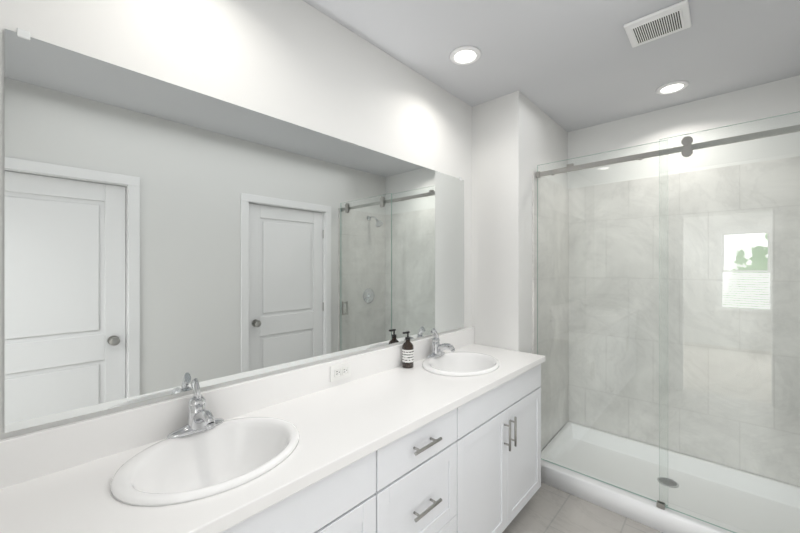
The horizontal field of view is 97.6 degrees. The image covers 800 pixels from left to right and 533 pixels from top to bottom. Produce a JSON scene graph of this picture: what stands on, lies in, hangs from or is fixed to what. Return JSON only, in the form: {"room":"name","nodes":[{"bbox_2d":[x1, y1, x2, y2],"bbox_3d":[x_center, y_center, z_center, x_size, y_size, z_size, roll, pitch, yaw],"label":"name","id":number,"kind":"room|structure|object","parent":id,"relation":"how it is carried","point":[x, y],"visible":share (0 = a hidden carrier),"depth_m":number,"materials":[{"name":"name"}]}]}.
{"room":"bathroom","nodes":[
{"label":"bathroom","id":0,"kind":"room"},
{"bbox_2d":[0,0,471,439],"bbox_3d":[-0.460,0.162,1.513,0.132,2.580,2.730,0,0,43],"label":"wall","id":1,"kind":"structure","parent":0,"point":[163,238],"depth_m":1.20,"materials":[{"name":"white paint"}]},
{"bbox_2d":[472,91,567,450],"bbox_3d":[0.956,0.162,2.793,0.462,2.580,1.074,0,0,43],"label":"wall","id":2,"kind":"structure","parent":0,"point":[518,137],"depth_m":2.36,"materials":[{"name":"white paint"}]},
{"bbox_2d":[0,327,473,486],"bbox_3d":[-0.370,0.486,1.511,0.020,0.117,2.604,0,0,43],"label":"backsplash","id":3,"kind":"structure","parent":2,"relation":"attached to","point":[31,455],"depth_m":1.07,"materials":[{"name":"white stone"}]},
{"bbox_2d":[330,361,350,381],"bbox_3d":[-0.270,0.480,1.598,0.009,0.072,0.116,0,0,43],"label":"electrical outlet","id":4,"kind":"object","parent":3,"relation":"attached to","point":[340,371],"visible":1,"depth_m":1.59,"materials":[{"name":"white plastic"}]},
{"bbox_2d":[532,172,568,447],"bbox_3d":[1.158,0.322,2.663,0.012,1.940,0.727,0,0,43],"label":"tile","id":5,"kind":"structure","parent":2,"relation":"attached to","point":[551,299],"depth_m":2.64,"materials":[{"name":"grey tile"}]},
{"bbox_2d":[536,124,799,177],"bbox_3d":[1.493,-0.639,1.925,1.483,0.052,0.043,0,0,43],"label":"shower rail","id":6,"kind":"object","parent":5,"relation":"attached to","point":[572,167],"visible":1,"depth_m":1.93,"materials":[{"name":"silver metal"}]},
{"bbox_2d":[659,111,799,532],"bbox_3d":[1.723,0.308,1.671,0.785,2.022,0.070,0,0,43],"label":"shower glass door","id":7,"kind":"structure","parent":6,"relation":"hanging from","point":[687,149],"depth_m":1.75,"materials":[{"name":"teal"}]},
{"bbox_2d":[303,0,799,131],"bbox_3d":[0.623,-1.178,1.239,2.090,0.100,3.804,0,0,43],"label":"ceiling","id":8,"kind":"structure","parent":0,"point":[569,65],"depth_m":1.81,"materials":[{"name":"white paint"}]},
{"bbox_2d":[450,46,480,64],"bbox_3d":[0.347,-1.122,1.868,0.164,0.012,0.164,0,0,43],"label":"recessed light","id":9,"kind":"object","parent":8,"relation":"in","point":[464,55],"visible":1,"depth_m":1.86,"materials":[{"name":"white plastic"}]},
{"bbox_2d":[624,0,690,47],"bbox_3d":[1.198,-1.118,1.628,0.233,0.020,0.215,0,0,43],"label":"ceiling vent","id":10,"kind":"object","parent":8,"relation":"in","point":[669,20],"visible":1,"depth_m":1.61,"materials":[{"name":"white"}]},
{"bbox_2d":[656,80,688,94],"bbox_3d":[1.711,-1.122,2.202,0.164,0.012,0.164,0,0,43],"label":"recessed light","id":11,"kind":"object","parent":8,"relation":"in","point":[672,87],"visible":1,"depth_m":2.19,"materials":[{"name":"white plastic"}]},
{"bbox_2d":[502,482,662,532],"bbox_3d":[0.623,1.482,1.239,2.090,0.060,3.804,0,0,43],"label":"floor","id":12,"kind":"structure","parent":0,"point":[546,508],"depth_m":2.02,"materials":[{"name":"tile"}]},
{"bbox_2d":[208,359,544,532],"bbox_3d":[-0.186,1.014,1.341,0.522,0.875,2.604,0,0,43],"label":"bathroom vanity","id":13,"kind":"object","parent":12,"relation":"on","point":[443,435],"depth_m":1.38,"materials":[{"name":"painted wood"},{"name":"quartz"},{"name":"brushed nickel"}]},
{"bbox_2d":[0,343,544,532],"bbox_3d":[-0.191,0.559,1.344,0.511,0.035,2.604,0,0,43],"label":"countertop","id":14,"kind":"structure","parent":13,"relation":"on","point":[355,417],"depth_m":1.00,"materials":[{"name":"white stone"}]},
{"bbox_2d":[164,378,227,438],"bbox_3d":[-0.618,0.443,1.093,0.171,0.161,0.166,0,0,43],"label":"faucet","id":15,"kind":"object","parent":14,"relation":"on","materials":[{"name":"silver metal"}]},
{"bbox_2d":[96,403,327,532],"bbox_3d":[-0.527,0.615,1.008,0.392,0.183,0.476,0,0,43],"label":"sink","id":16,"kind":"object","parent":14,"relation":"in","point":[148,482],"depth_m":1.03,"materials":[{"name":"white ceramic"}]},
{"bbox_2d":[402,331,413,367],"bbox_3d":[0.041,0.445,1.884,0.063,0.192,0.068,0,0,43],"label":"soap dispenser","id":17,"kind":"object","parent":14,"relation":"on","point":[407,354],"visible":1,"depth_m":1.86,"materials":[{"name":"brown"}]},
{"bbox_2d":[424,328,455,358],"bbox_3d":[0.247,0.443,2.023,0.171,0.161,0.166,0,0,43],"label":"faucet","id":18,"kind":"object","parent":14,"relation":"on","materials":[{"name":"silver metal"}]},
{"bbox_2d":[414,347,515,382],"bbox_3d":[0.338,0.615,1.939,0.392,0.183,0.476,0,0,43],"label":"sink","id":19,"kind":"object","parent":14,"relation":"in","point":[467,365],"depth_m":2.04,"materials":[{"name":"white ceramic"}]},
{"bbox_2d":[541,421,799,532],"bbox_3d":[1.709,1.373,2.157,1.504,0.158,0.737,0,0,43],"label":"shower pan","id":20,"kind":"object","parent":12,"relation":"on","point":[637,508],"visible":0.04,"depth_m":2.16,"materials":[{"name":"white ceramic"}]},
{"bbox_2d":[537,140,667,505],"bbox_3d":[1.222,0.313,2.188,0.724,2.032,0.010,0,0,43],"label":"glass","id":21,"kind":"object","parent":20,"relation":"on","point":[603,318],"visible":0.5,"depth_m":2.15,"materials":[{"name":"teal"}]},
{"bbox_2d":[656,500,664,509],"bbox_3d":[1.442,1.317,1.934,0.036,0.027,0.032,0,0,43],"label":"guide","id":22,"kind":"object","parent":20,"relation":"on","point":[660,504],"visible":0.94,"depth_m":1.93,"materials":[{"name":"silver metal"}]},
{"bbox_2d":[657,477,678,487],"bbox_3d":[1.716,1.381,2.240,0.112,0.005,0.112,0,0,43],"label":"shower drain","id":23,"kind":"object","parent":20,"relation":"attached to","point":[671,485],"depth_m":2.23,"materials":[{"name":"silver metal"}]},
{"bbox_2d":[568,75,799,485],"bbox_3d":[2.046,0.162,2.431,1.628,2.580,0.120,0,0,43],"label":"wall","id":24,"kind":"structure","parent":0,"point":[770,99],"depth_m":2.38,"materials":[{"name":"white paint"}]},
{"bbox_2d":[569,156,799,485],"bbox_3d":[1.957,0.322,2.424,1.508,1.940,0.012,0,0,43],"label":"tile","id":25,"kind":"structure","parent":24,"relation":"attached to","point":[636,300],"depth_m":2.37,"materials":[{"name":"grey tile"}]}
]}

